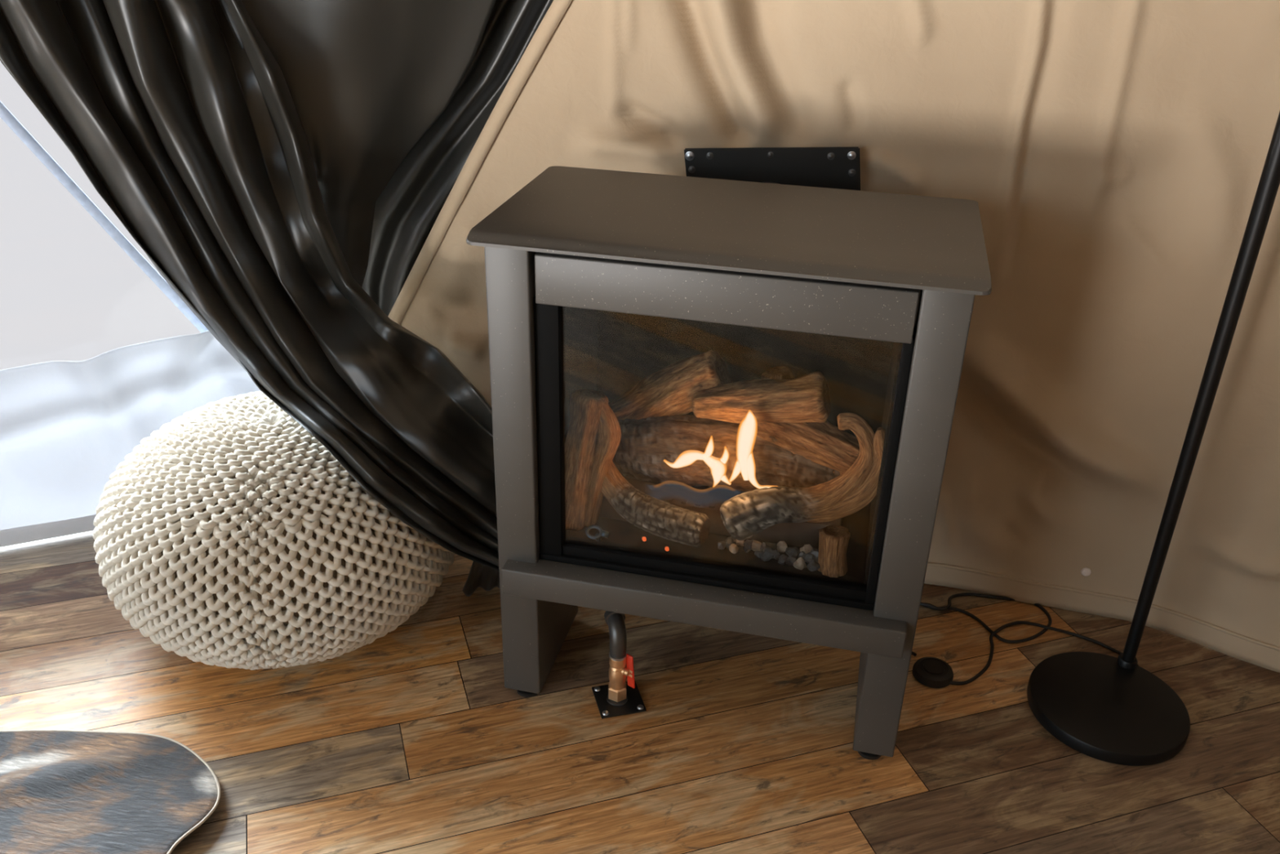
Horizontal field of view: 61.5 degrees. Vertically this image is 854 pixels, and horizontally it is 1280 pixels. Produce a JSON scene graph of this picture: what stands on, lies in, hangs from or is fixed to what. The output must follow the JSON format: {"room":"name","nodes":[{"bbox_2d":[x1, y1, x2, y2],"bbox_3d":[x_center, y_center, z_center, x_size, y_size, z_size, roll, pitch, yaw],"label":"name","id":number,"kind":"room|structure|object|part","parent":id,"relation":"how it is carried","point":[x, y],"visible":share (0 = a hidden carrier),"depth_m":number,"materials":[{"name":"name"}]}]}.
{"room":"glamping tent interior","nodes":[
{"label":"glamping tent interior","id":0,"kind":"room"},
{"bbox_2d":[0,330,260,529],"bbox_3d":[-2.659,0.320,1.425,4.750,0.393,0.086,-10,30,-21],"label":"snow","id":1,"kind":"structure","parent":0,"point":[66,427],"depth_m":2.05,"materials":[{"name":"white snow"}]},
{"bbox_2d":[0,514,96,546],"bbox_3d":[-1.221,0.213,2.081,1.600,0.039,0.010,-10,30,-21],"label":"trim","id":2,"kind":"structure","parent":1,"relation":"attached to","point":[11,536],"depth_m":2.10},
{"bbox_2d":[0,530,1279,853],"bbox_3d":[-1.539,0.912,0.782,7.700,0.001,4.700,7,28,11],"label":"floor","id":3,"kind":"structure","parent":0,"point":[990,813],"depth_m":1.68,"materials":[{"name":"brown wood"}]},
{"bbox_2d":[0,728,220,853],"bbox_3d":[-1.228,0.625,1.313,1.202,0.024,0.862,5,28,6],"label":"cowhide rug","id":4,"kind":"object","parent":3,"relation":"on","point":[62,791],"visible":1,"depth_m":1.53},
{"bbox_2d":[93,391,455,670],"bbox_3d":[-0.612,0.154,1.864,0.601,0.377,0.602,4,28,4],"label":"knitted pouf","id":5,"kind":"object","parent":3,"relation":"on","point":[231,535],"visible":0.77,"depth_m":1.65,"materials":[{"name":"fabric"}]},
{"bbox_2d":[466,165,991,759],"bbox_3d":[0.138,0.033,1.697,0.650,0.783,0.489,7,28,11],"label":"gas stove","id":6,"kind":"object","parent":3,"relation":"on","point":[603,281],"visible":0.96,"depth_m":1.51,"materials":[{"name":"metal"}]},
{"bbox_3d":[-0.157,0.043,1.662,0.061,0.755,0.225,7,28,11],"label":"leg","id":7,"kind":"part","parent":6,"relation":"part of","materials":[{"name":"metal"}]},
{"bbox_2d":[564,389,621,530],"bbox_3d":[-0.083,0.052,1.645,0.101,0.223,0.070,-6,28,-13],"label":"log","id":8,"kind":"object","parent":6,"relation":"in","point":[593,439],"visible":0.87,"depth_m":1.62,"materials":[{"name":"brown wood"}]},
{"bbox_3d":[-0.065,0.166,1.635,0.037,0.030,0.017,7,28,11],"label":"pilot burner","id":9,"kind":"part","parent":6,"relation":"part of","materials":[{"name":"metal"}]},
{"bbox_2d":[591,610,646,718],"bbox_3d":[-0.042,0.325,1.729,0.074,0.227,0.153,-6,29,-14],"label":"gas pipe riser","id":10,"kind":"object","parent":6,"relation":"attached to","point":[619,697],"visible":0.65,"depth_m":1.71,"materials":[{"name":"black paint"}]},
{"bbox_3d":[-0.035,0.442,1.748,0.074,0.004,0.074,-6,29,-14],"label":"floor plate","id":11,"kind":"part","parent":10,"relation":"part of","materials":[{"name":"black paint"}]},
{"bbox_3d":[-0.026,0.388,1.710,0.022,0.012,0.012,19,32,29],"label":"valve stem","id":12,"kind":"part","parent":10,"relation":"part of","materials":[{"name":"gold metal"}]},
{"bbox_3d":[-0.015,0.388,1.709,0.021,0.062,0.004,25,36,37],"label":"valve lever","id":13,"kind":"part","parent":10,"relation":"part of","materials":[{"name":"red metal"}]},
{"bbox_2d":[601,461,711,546],"bbox_3d":[0.008,0.110,1.627,0.210,0.099,0.057,17,31,27],"label":"log","id":14,"kind":"object","parent":6,"relation":"in","point":[661,518],"visible":0.91,"depth_m":1.61,"materials":[{"name":"brown wood"}]},
{"bbox_2d":[501,558,906,658],"bbox_3d":[0.087,0.256,1.580,0.593,0.047,0.056,7,28,11],"label":"rail","id":15,"kind":"object","parent":6,"relation":"attached to","point":[766,610],"depth_m":1.56,"materials":[{"name":"metal"}]},
{"bbox_2d":[663,409,777,488],"bbox_3d":[0.106,0.047,1.592,0.202,0.174,0.022,7,28,11],"label":"flame","id":16,"kind":"object","parent":6,"relation":"in","point":[744,464],"visible":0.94,"depth_m":1.59,"materials":[{"name":"yellow"}]},
{"bbox_2d":[717,541,725,549],"bbox_3d":[0.123,0.178,1.626,0.013,0.012,0.014,7,28,11],"label":"stone","id":17,"kind":"object","parent":6,"relation":"on","point":[722,544],"visible":1,"depth_m":1.62,"materials":[{"name":"grey stone"}]},
{"bbox_3d":[0.098,0.038,1.491,0.497,0.424,0.026,7,28,11],"label":"door frame","id":18,"kind":"part","parent":6,"relation":"part of","materials":[{"name":"black metal"}]},
{"bbox_2d":[612,413,839,491],"bbox_3d":[0.134,0.042,1.681,0.400,0.121,0.119,7,28,11],"label":"log","id":19,"kind":"object","parent":6,"relation":"in","point":[644,445],"visible":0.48,"depth_m":1.65,"materials":[{"name":"brown wood"}]},
{"bbox_2d":[608,350,732,420],"bbox_3d":[0.034,-0.043,1.705,0.223,0.188,0.086,7,28,11],"label":"log","id":20,"kind":"object","parent":19,"relation":"on","point":[669,391],"visible":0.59,"depth_m":1.67,"materials":[{"name":"brown wood"}]},
{"bbox_2d":[756,420,859,475],"bbox_3d":[0.249,0.018,1.635,0.189,0.102,0.080,15,30,24],"label":"log","id":21,"kind":"object","parent":19,"relation":"on","point":[824,443],"visible":0.53,"depth_m":1.61,"materials":[{"name":"brown wood"}]},
{"bbox_2d":[691,371,830,423],"bbox_3d":[0.179,-0.044,1.598,0.208,0.107,0.067,10,29,15],"label":"log","id":22,"kind":"object","parent":21,"relation":"on","point":[806,397],"visible":0.97,"depth_m":1.58,"materials":[{"name":"brown wood"}]},
{"bbox_2d":[761,365,795,379],"bbox_3d":[0.213,-0.067,1.650,0.052,0.052,0.050,-15,32,-28],"label":"log","id":23,"kind":"object","parent":21,"relation":"on","point":[781,372],"visible":0.41,"depth_m":1.64,"materials":[{"name":"brown wood"}]},
{"bbox_2d":[724,537,733,548],"bbox_3d":[0.135,0.177,1.630,0.013,0.017,0.019,0,28,-2],"label":"stone","id":24,"kind":"object","parent":6,"relation":"on","point":[729,540],"visible":1,"depth_m":1.62,"materials":[{"name":"grey stone"}]},
{"bbox_3d":[0.134,-0.281,1.467,0.650,0.014,0.370,7,28,11],"label":"panel","id":25,"kind":"part","parent":6,"relation":"part of","materials":[{"name":"metal"}]},
{"bbox_2d":[728,542,738,553],"bbox_3d":[0.141,0.183,1.619,0.015,0.013,0.018,7,28,11],"label":"stone","id":26,"kind":"object","parent":6,"relation":"on","point":[733,548],"visible":1,"depth_m":1.61,"materials":[{"name":"beige stone"}]},
{"bbox_2d":[735,538,744,546],"bbox_3d":[0.153,0.173,1.635,0.015,0.018,0.012,7,28,11],"label":"stone","id":27,"kind":"object","parent":6,"relation":"in","point":[740,543],"visible":0.64,"depth_m":1.63,"materials":[{"name":"grey stone"}]},
{"bbox_2d":[743,542,751,552],"bbox_3d":[0.163,0.182,1.619,0.012,0.013,0.015,-5,28,-11],"label":"stone","id":28,"kind":"object","parent":6,"relation":"on","point":[748,546],"visible":1,"depth_m":1.62,"materials":[{"name":"grey stone"}]},
{"bbox_2d":[742,538,754,545],"bbox_3d":[0.168,0.177,1.629,0.018,0.014,0.019,22,34,34],"label":"stone","id":29,"kind":"object","parent":6,"relation":"in","point":[747,540],"visible":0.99,"depth_m":1.62,"materials":[{"name":"grey stone"}]},
{"bbox_2d":[751,540,761,551],"bbox_3d":[0.177,0.180,1.624,0.020,0.017,0.016,7,28,11],"label":"stone","id":30,"kind":"object","parent":6,"relation":"in","point":[756,545],"visible":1,"depth_m":1.62,"materials":[{"name":"grey stone"}]},
{"bbox_2d":[754,550,763,558],"bbox_3d":[0.179,0.190,1.608,0.012,0.011,0.016,-17,33,-31],"label":"stone","id":31,"kind":"object","parent":6,"relation":"in","point":[757,553],"visible":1,"depth_m":1.60,"materials":[{"name":"grey stone"}]},
{"bbox_2d":[760,542,768,551],"bbox_3d":[0.189,0.182,1.620,0.014,0.018,0.019,7,28,11],"label":"stone","id":32,"kind":"object","parent":6,"relation":"on","point":[763,544],"visible":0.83,"depth_m":1.61,"materials":[{"name":"grey stone"}]},
{"bbox_2d":[760,546,773,561],"bbox_3d":[0.190,0.191,1.603,0.021,0.020,0.018,-8,29,-18],"label":"stone","id":33,"kind":"object","parent":6,"relation":"on","point":[767,553],"visible":1,"depth_m":1.60,"materials":[{"name":"grey stone"}]},
{"bbox_2d":[772,549,780,559],"bbox_3d":[0.202,0.190,1.603,0.015,0.017,0.016,7,28,11],"label":"stone","id":34,"kind":"object","parent":6,"relation":"in","point":[776,554],"visible":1,"depth_m":1.60,"materials":[{"name":"grey stone"}]},
{"bbox_2d":[777,541,787,552],"bbox_3d":[0.214,0.180,1.614,0.017,0.017,0.014,7,28,11],"label":"stone","id":35,"kind":"object","parent":6,"relation":"on","point":[781,545],"visible":1,"depth_m":1.61,"materials":[{"name":"grey stone"}]},
{"bbox_2d":[777,554,788,564],"bbox_3d":[0.214,0.197,1.595,0.017,0.011,0.018,7,28,11],"label":"stone","id":36,"kind":"object","parent":6,"relation":"in","point":[782,559],"visible":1,"depth_m":1.59,"materials":[{"name":"grey stone"}]},
{"bbox_2d":[786,555,795,565],"bbox_3d":[0.223,0.198,1.591,0.016,0.015,0.015,7,28,11],"label":"stone","id":37,"kind":"object","parent":6,"relation":"in","point":[790,560],"visible":1,"depth_m":1.59,"materials":[{"name":"grey stone"}]},
{"bbox_2d":[785,546,799,557],"bbox_3d":[0.229,0.186,1.603,0.019,0.018,0.019,25,36,37],"label":"stone","id":38,"kind":"object","parent":6,"relation":"on","point":[794,551],"visible":1,"depth_m":1.60,"materials":[{"name":"grey stone"}]},
{"bbox_2d":[792,556,806,569],"bbox_3d":[0.237,0.199,1.586,0.018,0.020,0.018,-22,36,-37],"label":"stone","id":39,"kind":"object","parent":6,"relation":"in","point":[799,563],"visible":1,"depth_m":1.58,"materials":[{"name":"beige stone"}]},
{"bbox_2d":[798,551,804,557],"bbox_3d":[0.242,0.190,1.595,0.011,0.016,0.015,24,35,36],"label":"stone","id":40,"kind":"object","parent":6,"relation":"in","point":[802,553],"visible":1,"depth_m":1.59,"materials":[{"name":"grey stone"}]},
{"bbox_2d":[720,412,885,540],"bbox_3d":[0.240,0.074,1.536,0.245,0.206,0.064,2,28,1],"label":"log","id":41,"kind":"object","parent":6,"relation":"in","point":[744,515],"visible":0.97,"depth_m":1.53,"materials":[{"name":"brown wood"}]},
{"bbox_2d":[800,543,813,553],"bbox_3d":[0.249,0.183,1.600,0.022,0.015,0.020,7,28,11],"label":"stone","id":42,"kind":"object","parent":6,"relation":"in","point":[806,548],"visible":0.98,"depth_m":1.59,"materials":[{"name":"grey stone"}]},
{"bbox_2d":[801,552,817,562],"bbox_3d":[0.252,0.193,1.589,0.023,0.018,0.021,21,34,33],"label":"stone","id":43,"kind":"object","parent":6,"relation":"in","point":[808,557],"visible":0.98,"depth_m":1.58,"materials":[{"name":"grey stone"}]},
{"bbox_2d":[806,559,820,571],"bbox_3d":[0.256,0.203,1.578,0.017,0.018,0.019,-23,36,-38],"label":"stone","id":44,"kind":"object","parent":6,"relation":"in","point":[813,565],"visible":1,"depth_m":1.57,"materials":[{"name":"grey stone"}]},
{"bbox_2d":[809,547,818,562],"bbox_3d":[0.261,0.190,1.589,0.024,0.021,0.017,7,28,11],"label":"stone","id":45,"kind":"object","parent":6,"relation":"on","point":[814,551],"visible":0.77,"depth_m":1.58,"materials":[{"name":"grey stone"}]},
{"bbox_2d":[817,524,850,577],"bbox_3d":[0.282,0.181,1.567,0.048,0.073,0.046,7,28,11],"label":"log","id":46,"kind":"object","parent":6,"relation":"on","point":[833,540],"visible":1,"depth_m":1.55,"materials":[{"name":"brown wood"}]},
{"bbox_3d":[0.388,0.113,1.555,0.061,0.755,0.225,7,28,11],"label":"leg","id":47,"kind":"part","parent":6,"relation":"part of","materials":[{"name":"metal"}]},
{"bbox_2d":[911,111,1279,765],"bbox_3d":[0.708,-0.362,1.426,0.545,1.760,0.398,7,28,11],"label":"floor lamp","id":48,"kind":"object","parent":3,"relation":"on","point":[1106,708],"visible":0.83,"depth_m":1.70,"materials":[{"name":"black metal"}]},
{"bbox_2d":[912,656,953,688],"bbox_3d":[0.495,0.412,1.814,0.067,0.020,0.067,7,28,11],"label":"switch","id":49,"kind":"object","parent":48,"relation":"attached to","point":[931,672],"depth_m":1.80,"materials":[{"name":"black plastic"}]},
{"bbox_3d":[0.589,0.357,1.932,0.301,0.012,0.223,7,28,11],"label":"cord","id":50,"kind":"part","parent":48,"relation":"part of","materials":[{"name":"black rubber"}]},
{"bbox_3d":[0.665,0.384,1.882,0.344,0.015,0.139,-4,28,-11],"label":"cord","id":51,"kind":"part","parent":48,"relation":"part of","materials":[{"name":"black rubber"}]},
{"bbox_2d":[400,0,1279,672],"bbox_3d":[1.044,-0.604,1.299,3.199,2.317,0.231,12,29,19],"label":"wall","id":52,"kind":"structure","parent":0,"point":[1112,154],"depth_m":1.73,"materials":[{"name":"beige paint"}]},
{"bbox_2d":[387,0,572,324],"bbox_3d":[0.087,-0.776,1.615,1.168,2.250,0.025,7,28,11],"label":"dome frame pole","id":53,"kind":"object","parent":52,"relation":"attached to","point":[555,13],"depth_m":1.86,"materials":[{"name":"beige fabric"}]},
{"bbox_2d":[684,146,860,191],"bbox_3d":[0.219,-0.350,1.760,0.306,0.230,0.010,6,28,9],"label":"wall plate","id":54,"kind":"object","parent":52,"relation":"attached to","point":[831,167],"visible":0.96,"depth_m":1.72,"materials":[{"name":"black paint"}]},
{"bbox_2d":[927,562,1279,650],"bbox_3d":[1.370,0.455,1.700,2.430,0.007,0.120,13,30,21],"label":"trim","id":55,"kind":"structure","parent":52,"relation":"attached to","point":[934,564],"depth_m":1.96,"materials":[{"name":"beige fabric"}]},
{"bbox_3d":[-2.592,-0.764,0.895,3.754,2.085,2.748,7,28,11],"label":"wall","id":56,"kind":"structure","parent":0,"visible":0},
{"bbox_2d":[0,0,553,596],"bbox_3d":[-0.349,-0.619,1.623,1.576,1.977,0.651,5,28,6],"label":"curtain","id":57,"kind":"object","parent":56,"relation":"hanging from","point":[274,162],"visible":0.83,"depth_m":1.76,"materials":[{"name":"black fabric"}]},
{"bbox_3d":[-0.454,-0.893,1.655,1.303,1.524,0.186,5,28,7],"label":"flat panel","id":58,"kind":"part","parent":57,"relation":"part of","materials":[{"name":"black fabric"}]},
{"bbox_3d":[-0.074,-0.869,1.767,1.141,1.655,0.197,10,29,15],"label":"shaded panel","id":59,"kind":"part","parent":57,"relation":"part of","materials":[{"name":"black fabric"}]},
{"label":"outside","id":60,"kind":"structure","parent":0,"visible":0},
{"bbox_2d":[0,101,208,333],"bbox_3d":[-1.095,-0.573,1.797,0.876,1.506,0.003,-10,30,-21],"label":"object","id":61,"kind":"object","parent":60,"point":[6,115],"visible":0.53,"depth_m":1.95,"materials":[{"name":"white"}]}
]}

